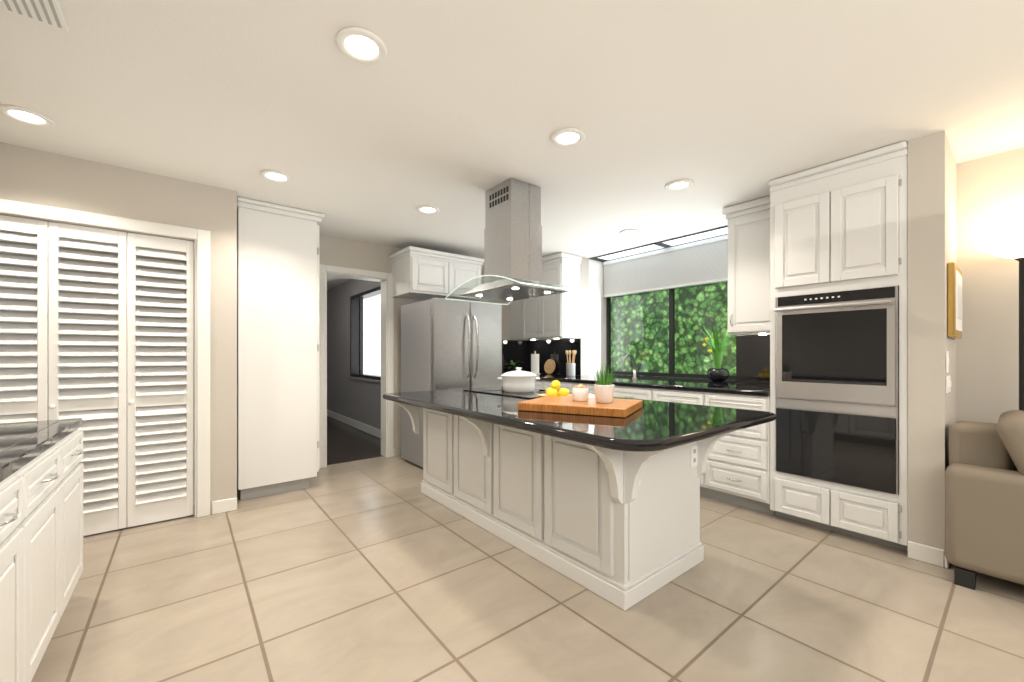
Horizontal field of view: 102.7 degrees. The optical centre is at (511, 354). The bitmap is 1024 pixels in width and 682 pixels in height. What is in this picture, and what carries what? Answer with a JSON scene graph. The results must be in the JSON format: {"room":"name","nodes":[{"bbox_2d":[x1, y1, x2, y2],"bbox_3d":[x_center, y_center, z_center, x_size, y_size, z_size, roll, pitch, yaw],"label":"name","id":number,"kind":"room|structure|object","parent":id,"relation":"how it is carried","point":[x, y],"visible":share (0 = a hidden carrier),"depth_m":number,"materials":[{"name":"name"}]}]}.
{"room":"kitchen","nodes":[
{"label":"kitchen","id":0,"kind":"room"},
{"bbox_2d":[0,142,236,514],"bbox_3d":[-2.657,-0.033,2.727,1.363,2.405,0.150,0,0,-39],"label":"wall","id":1,"kind":"structure","parent":0,"point":[28,175],"depth_m":2.88,"materials":[{"name":"paint"}]},
{"bbox_2d":[0,215,193,535],"bbox_3d":[-2.721,0.170,2.636,1.062,1.977,0.082,0,0,-39],"label":"doors","id":2,"kind":"structure","parent":1,"relation":"in","point":[137,460],"depth_m":2.69,"materials":[{"name":"white wood"}]},
{"bbox_2d":[0,199,209,517],"bbox_3d":[-2.687,0.134,2.603,1.238,2.073,0.030,0,0,-39],"label":"trim","id":3,"kind":"structure","parent":1,"relation":"attached to","point":[202,374],"depth_m":2.94,"materials":[{"name":"white wood"}]},
{"bbox_2d":[319,235,522,456],"bbox_3d":[-1.364,-0.033,4.821,3.899,2.405,0.170,0,0,-39],"label":"wall","id":4,"kind":"structure","parent":0,"point":[358,400],"depth_m":5.98,"materials":[{"name":"paint"}]},
{"bbox_2d":[327,410,380,438],"bbox_3d":[-2.610,1.110,6.686,0.014,0.120,4.300,0,0,-39],"label":"baseboard","id":5,"kind":"structure","parent":4,"relation":"attached to","point":[376,432],"depth_m":6.49,"materials":[{"name":"white wood"}]},
{"bbox_2d":[319,264,393,468],"bbox_3d":[-1.724,0.120,4.520,0.800,2.100,0.188,0,0,-39],"label":"trim","id":6,"kind":"structure","parent":4,"relation":"attached to","point":[324,270],"depth_m":4.60,"materials":[{"name":"white wood"}]},
{"bbox_2d":[348,286,380,382],"bbox_3d":[-2.106,-0.282,6.167,0.184,1.355,1.700,0,0,-39],"label":"window","id":7,"kind":"structure","parent":4,"relation":"in","point":[356,336],"depth_m":6.68,"materials":[{"name":"brown metal"}]},
{"bbox_2d":[389,246,483,300],"bbox_3d":[-0.858,-0.896,4.765,0.970,0.472,0.546,0,0,-39],"label":"upper cabinet","id":8,"kind":"object","parent":4,"relation":"attached to","point":[418,273],"visible":0.85,"depth_m":4.53,"materials":[{"name":"white wood"}]},
{"bbox_2d":[502,340,525,372],"bbox_3d":[-0.244,0.029,5.598,1.149,0.463,0.014,0,0,-39],"label":"backsplash","id":9,"kind":"structure","parent":4,"relation":"attached to","point":[515,350],"depth_m":5.80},
{"bbox_2d":[0,0,1023,299],"bbox_3d":[-0.701,-1.285,3.154,5.250,0.100,12.500,0,0,-39],"label":"ceiling","id":10,"kind":"structure","parent":0,"point":[452,110],"depth_m":1.98,"materials":[{"name":"paint"}]},
{"bbox_2d":[0,105,54,127],"bbox_3d":[-2.505,-1.228,2.117,0.193,0.011,0.193,0,0,-39],"label":"recessed light","id":11,"kind":"object","parent":10,"relation":"in","point":[26,116],"visible":0.96,"depth_m":2.11,"materials":[{"name":"white"}]},
{"bbox_2d":[0,0,68,31],"bbox_3d":[-1.651,-1.228,1.388,0.160,0.012,0.300,0,0,-39],"label":"ceiling vent","id":12,"kind":"object","parent":10,"relation":"in","point":[48,12],"visible":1,"depth_m":1.46,"materials":[{"name":"white metal"}]},
{"bbox_2d":[260,170,291,182],"bbox_3d":[-1.626,-1.228,2.828,0.193,0.011,0.193,0,0,-39],"label":"recessed light","id":13,"kind":"object","parent":10,"relation":"in","point":[276,176],"visible":1,"depth_m":2.83,"materials":[{"name":"white"}]},
{"bbox_2d":[335,27,386,63],"bbox_3d":[-0.600,-1.228,1.636,0.193,0.011,0.193,0,0,-39],"label":"recessed light","id":14,"kind":"object","parent":10,"relation":"in","point":[361,45],"visible":1,"depth_m":1.63,"materials":[{"name":"white"}]},
{"bbox_2d":[416,205,439,213],"bbox_3d":[-0.713,-1.228,3.479,0.193,0.011,0.193,0,0,-39],"label":"recessed light","id":15,"kind":"object","parent":10,"relation":"in","point":[425,209],"visible":0.98,"depth_m":3.48,"materials":[{"name":"white"}]},
{"bbox_2d":[445,178,586,304],"bbox_3d":[0.003,-0.835,3.059,0.620,0.796,0.920,0,0,-39],"label":"range hood","id":16,"kind":"object","parent":10,"relation":"hanging from","point":[513,250],"visible":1,"depth_m":2.95,"materials":[{"name":"silver metal"}]},
{"bbox_2d":[551,128,584,146],"bbox_3d":[0.317,-1.228,2.323,0.193,0.011,0.193,0,0,-39],"label":"recessed light","id":17,"kind":"object","parent":10,"relation":"in","point":[567,137],"visible":0.98,"depth_m":2.32,"materials":[{"name":"white"}]},
{"bbox_2d":[620,229,639,235],"bbox_3d":[1.180,-1.228,4.117,0.193,0.011,0.193,0,0,-39],"label":"recessed light","id":18,"kind":"object","parent":10,"relation":"in","point":[627,232],"visible":0.98,"depth_m":4.11,"materials":[{"name":"white"}]},
{"bbox_2d":[665,179,693,190],"bbox_3d":[1.215,-1.228,2.976,0.193,0.011,0.193,0,0,-39],"label":"recessed light","id":19,"kind":"object","parent":10,"relation":"in","point":[680,185],"visible":1,"depth_m":2.97,"materials":[{"name":"white"}]},
{"bbox_2d":[31,416,1023,681],"bbox_3d":[-0.701,1.200,3.154,5.250,0.060,12.500,0,0,-39],"label":"floor","id":20,"kind":"structure","parent":0,"point":[361,558],"depth_m":1.90,"materials":[{"name":"tile"}]},
{"bbox_2d":[0,458,39,681],"bbox_3d":[-1.605,0.760,0.862,0.668,0.820,0.594,0,0,-39],"label":"base cabinet","id":21,"kind":"object","parent":20,"relation":"on","point":[19,490],"depth_m":1.22,"materials":[{"name":"white wood"}]},
{"bbox_2d":[0,418,81,477],"bbox_3d":[-0.961,0.330,0.051,0.660,0.040,4.482,0,0,-39],"label":"countertop","id":22,"kind":"structure","parent":21,"relation":"on","point":[19,441],"depth_m":1.53,"materials":[{"name":"black stone"}]},
{"bbox_2d":[36,434,71,660],"bbox_3d":[-1.900,0.760,1.230,0.668,0.820,0.594,0,0,-39],"label":"base cabinet","id":23,"kind":"object","parent":20,"relation":"on","point":[41,518],"depth_m":1.56,"materials":[{"name":"white wood"}]},
{"bbox_2d":[64,422,83,592],"bbox_3d":[-2.181,0.760,1.580,0.668,0.820,0.547,0,0,-39],"label":"base cabinet","id":24,"kind":"object","parent":20,"relation":"on","point":[77,436],"depth_m":1.88,"materials":[{"name":"white wood"}]},
{"bbox_2d":[237,197,323,499],"bbox_3d":[-2.108,-0.031,3.660,0.637,2.402,0.704,0,0,-39],"label":"pantry cabinet","id":25,"kind":"object","parent":20,"relation":"on","point":[277,349],"visible":0.9,"depth_m":3.40,"materials":[{"name":"white wood"}]},
{"bbox_2d":[401,298,501,468],"bbox_3d":[-0.645,0.309,4.476,0.830,1.722,0.846,0,0,-39],"label":"fridge","id":26,"kind":"object","parent":20,"relation":"on","point":[446,344],"visible":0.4,"depth_m":4.19,"materials":[{"name":"grey metal"}]},
{"bbox_2d":[538,379,565,389],"bbox_3d":[0.762,0.736,4.769,0.643,0.868,0.600,0,0,-39],"label":"base cabinet","id":27,"kind":"object","parent":20,"relation":"on","point":[543,384],"depth_m":4.70,"materials":[{"name":"white wood"}]},
{"bbox_2d":[395,402,727,609],"bbox_3d":[0.185,0.765,2.867,1.134,0.811,2.374,0,0,-39],"label":"kitchen island","id":28,"kind":"object","parent":20,"relation":"on","point":[607,508],"depth_m":2.20,"materials":[{"name":"white paint"}]},
{"bbox_2d":[383,386,775,457],"bbox_3d":[0.195,0.337,2.783,1.286,0.044,2.430,0,0,-39],"label":"island countertop","id":29,"kind":"structure","parent":28,"relation":"on","point":[657,427],"depth_m":2.02,"materials":[{"name":"black stone"}]},
{"bbox_2d":[463,387,571,398],"bbox_3d":[0.051,0.310,3.423,0.520,0.009,0.900,0,0,-39],"label":"cooktop","id":30,"kind":"object","parent":29,"relation":"in","point":[500,391],"visible":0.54,"depth_m":3.31,"materials":[{"name":"black glass"}]},
{"bbox_2d":[497,367,539,392],"bbox_3d":[0.055,0.205,3.401,0.326,0.200,0.292,0,0,-39],"label":"cooking pot","id":31,"kind":"object","parent":30,"relation":"on","point":[518,380],"visible":1,"depth_m":3.29,"materials":[{"name":"white ceramic"}]},
{"bbox_2d":[518,395,642,417],"bbox_3d":[0.404,0.291,2.374,0.600,0.045,0.470,0,0,28],"label":"cutting board","id":32,"kind":"object","parent":29,"relation":"on","point":[618,408],"visible":0.96,"depth_m":2.21,"materials":[{"name":"brown wood"}]},
{"bbox_2d":[537,380,571,396],"bbox_3d":[0.301,0.246,2.855,0.254,0.137,0.254,0,0,-39],"label":"lemon bowl","id":33,"kind":"object","parent":32,"relation":"on","point":[555,386],"visible":0.54,"depth_m":2.83,"materials":[{"name":"yellow food"}]},
{"bbox_2d":[572,384,588,400],"bbox_3d":[0.399,0.220,2.389,0.094,0.096,0.094,0,0,-39],"label":"ceramic jar","id":34,"kind":"object","parent":32,"relation":"on","point":[580,392],"visible":1,"depth_m":2.35,"materials":[{"name":"white"}]},
{"bbox_2d":[589,363,616,402],"bbox_3d":[0.516,0.155,2.302,0.192,0.226,0.200,0,0,-39],"label":"pot","id":35,"kind":"object","parent":32,"relation":"on","point":[603,392],"visible":1,"depth_m":2.27,"materials":[{"name":"white ceramic"}]},
{"bbox_2d":[566,383,598,394],"bbox_3d":[1.056,0.736,4.403,0.643,0.868,0.600,0,0,-39],"label":"base cabinet","id":36,"kind":"object","parent":20,"relation":"on","point":[569,386],"depth_m":4.27,"materials":[{"name":"white wood"}]},
{"bbox_2d":[606,383,641,398],"bbox_3d":[1.350,0.736,4.036,0.643,0.868,0.600,0,0,-39],"label":"base cabinet","id":37,"kind":"object","parent":20,"relation":"on","point":[620,389],"depth_m":3.86,"materials":[{"name":"white wood"}]},
{"bbox_2d":[642,387,693,403],"bbox_3d":[1.623,0.736,3.695,0.643,0.868,0.534,0,0,-39],"label":"base cabinet","id":38,"kind":"object","parent":20,"relation":"on","point":[667,394],"depth_m":3.53,"materials":[{"name":"white wood"}]},
{"bbox_2d":[694,391,774,514],"bbox_3d":[1.915,0.736,3.330,0.643,0.868,0.528,0,0,-39],"label":"base cabinet","id":39,"kind":"object","parent":20,"relation":"on","point":[737,471],"depth_m":3.08,"materials":[{"name":"white wood"}]},
{"bbox_2d":[527,371,769,394],"bbox_3d":[1.017,0.281,4.445,0.651,0.040,3.391,0,0,-39],"label":"countertop","id":40,"kind":"structure","parent":39,"relation":"on","point":[686,384],"depth_m":3.72,"materials":[{"name":"black stone"}]},
{"bbox_2d":[506,360,523,370],"bbox_3d":[0.016,0.165,5.593,0.297,0.192,0.305,0,0,-39],"label":"pothos plant","id":41,"kind":"object","parent":40,"relation":"on","point":[512,369],"visible":0.75,"depth_m":5.54,"materials":[{"name":"green plant"}]},
{"bbox_2d":[531,351,539,373],"bbox_3d":[0.313,0.106,5.527,0.138,0.310,0.138,0,0,-39],"label":"paper towel","id":42,"kind":"object","parent":40,"relation":"on","point":[535,363],"visible":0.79,"depth_m":5.48,"materials":[{"name":"white paper"}]},
{"bbox_2d":[544,359,555,373],"bbox_3d":[0.508,0.160,5.503,0.050,0.199,0.199,0,0,-39],"label":"round board","id":43,"kind":"object","parent":40,"relation":"on","point":[549,366],"visible":0.96,"depth_m":5.49,"materials":[{"name":"brown wood"}]},
{"bbox_2d":[565,350,576,375],"bbox_3d":[0.714,0.104,4.967,0.135,0.315,0.138,0,0,-39],"label":"utensil crock","id":44,"kind":"object","parent":40,"relation":"on","point":[570,368],"visible":1,"depth_m":4.92,"materials":[{"name":"white ceramic"}]},
{"bbox_2d":[622,354,639,378],"bbox_3d":[1.268,0.125,4.348,0.239,0.272,0.098,0,0,-39],"label":"faucet","id":45,"kind":"object","parent":40,"relation":"on","point":[634,365],"visible":1,"depth_m":4.40,"materials":[{"name":"silver metal"}]},
{"bbox_2d":[701,327,731,380],"bbox_3d":[2.045,-0.034,4.063,0.359,0.590,0.355,0,0,-39],"label":"pot plant","id":46,"kind":"object","parent":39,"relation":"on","point":[717,373],"visible":0.98,"depth_m":4.01,"materials":[{"name":"green plant"}]},
{"bbox_2d":[768,141,907,550],"bbox_3d":[2.278,-0.031,2.820,0.714,2.402,0.713,0,0,-39],"label":"tall cabinet","id":47,"kind":"object","parent":20,"relation":"on","point":[839,341],"visible":0.94,"depth_m":2.59,"materials":[{"name":"white wood"}]},
{"bbox_2d":[945,410,1023,589],"bbox_3d":[2.748,0.736,1.904,0.570,0.869,0.975,0,0,-39],"label":"sofa","id":48,"kind":"object","parent":20,"relation":"on","point":[984,502],"visible":1,"depth_m":2.02,"materials":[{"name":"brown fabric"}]},
{"bbox_2d":[978,235,1023,410],"bbox_3d":[2.885,0.262,2.317,0.330,1.816,0.330,0,0,-39],"label":"floor lamp","id":49,"kind":"object","parent":20,"relation":"on","point":[1010,247],"visible":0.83,"depth_m":2.31,"materials":[{"name":"black"}]},
{"bbox_2d":[529,147,1023,422],"bbox_3d":[2.686,-0.058,3.004,0.150,2.455,8.030,0,0,-39],"label":"wall","id":50,"kind":"structure","parent":0,"point":[992,186],"depth_m":2.56,"materials":[{"name":"paint"}]},
{"bbox_2d":[510,252,581,340],"bbox_3d":[0.398,-0.715,5.433,0.382,1.034,1.073,0,0,-39],"label":"upper cabinet","id":51,"kind":"object","parent":50,"relation":"attached to","point":[552,316],"visible":0.77,"depth_m":5.11,"materials":[{"name":"white wood"}]},
{"bbox_2d":[526,335,769,386],"bbox_3d":[1.266,0.029,4.644,0.014,0.463,3.391,0,0,-39],"label":"backsplash","id":52,"kind":"structure","parent":50,"relation":"attached to","point":[753,351],"depth_m":3.68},
{"bbox_2d":[589,225,736,379],"bbox_3d":[1.721,-0.501,4.646,0.394,1.523,1.858,0,0,-39],"label":"window","id":53,"kind":"structure","parent":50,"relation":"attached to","point":[701,235],"depth_m":4.75,"materials":[{"name":"brown metal"}]},
{"bbox_2d":[603,234,727,297],"bbox_3d":[1.797,-0.989,4.707,0.060,0.467,1.836,0,0,-39],"label":"window blind","id":54,"kind":"object","parent":50,"relation":"attached to","point":[702,262],"visible":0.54,"depth_m":4.67,"materials":[{"name":"white fabric"}]},
{"bbox_2d":[722,196,769,335],"bbox_3d":[2.042,-0.698,3.381,0.382,1.068,0.446,0,0,-39],"label":"upper cabinet","id":55,"kind":"object","parent":50,"relation":"attached to","point":[748,267],"visible":0.67,"depth_m":3.30,"materials":[{"name":"white wood"}]},
{"bbox_2d":[908,130,959,566],"bbox_3d":[2.583,-0.033,2.510,0.630,2.405,0.148,0,0,-39],"label":"wall","id":56,"kind":"structure","parent":0,"point":[958,214],"depth_m":2.32,"materials":[{"name":"paint"}]},
{"bbox_2d":[940,549,949,567],"bbox_3d":[2.614,1.122,2.435,0.614,0.095,0.019,0,0,-39],"label":"baseboard","id":57,"kind":"structure","parent":56,"relation":"attached to","point":[947,563],"depth_m":2.25,"materials":[{"name":"white wood"}]},
{"bbox_2d":[946,351,948,372],"bbox_3d":[2.440,0.041,2.293,0.075,0.120,0.010,0,0,-39],"label":"switch plate","id":58,"kind":"object","parent":56,"relation":"attached to","point":[947,352],"depth_m":2.27,"materials":[{"name":"white plastic"}]},
{"bbox_2d":[946,375,950,392],"bbox_3d":[2.477,0.168,2.322,0.170,0.095,0.010,0,0,-39],"label":"switch plate","id":59,"kind":"object","parent":56,"relation":"attached to","point":[948,384],"depth_m":2.30,"materials":[{"name":"white plastic"}]},
{"bbox_2d":[947,262,961,338],"bbox_3d":[2.636,-0.310,2.435,0.440,0.420,0.034,0,0,-39],"label":"picture frame","id":60,"kind":"object","parent":56,"relation":"attached to","point":[954,301],"visible":1,"depth_m":2.31,"materials":[{"name":"gold metal"}]},
{"label":"outside","id":61,"kind":"structure","parent":0,"visible":0},
{"bbox_2d":[363,281,735,378],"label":"window","id":62,"kind":"structure","parent":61,"point":[371,336],"depth_m":5.78,"materials":[{"name":"green plant"}]}
]}

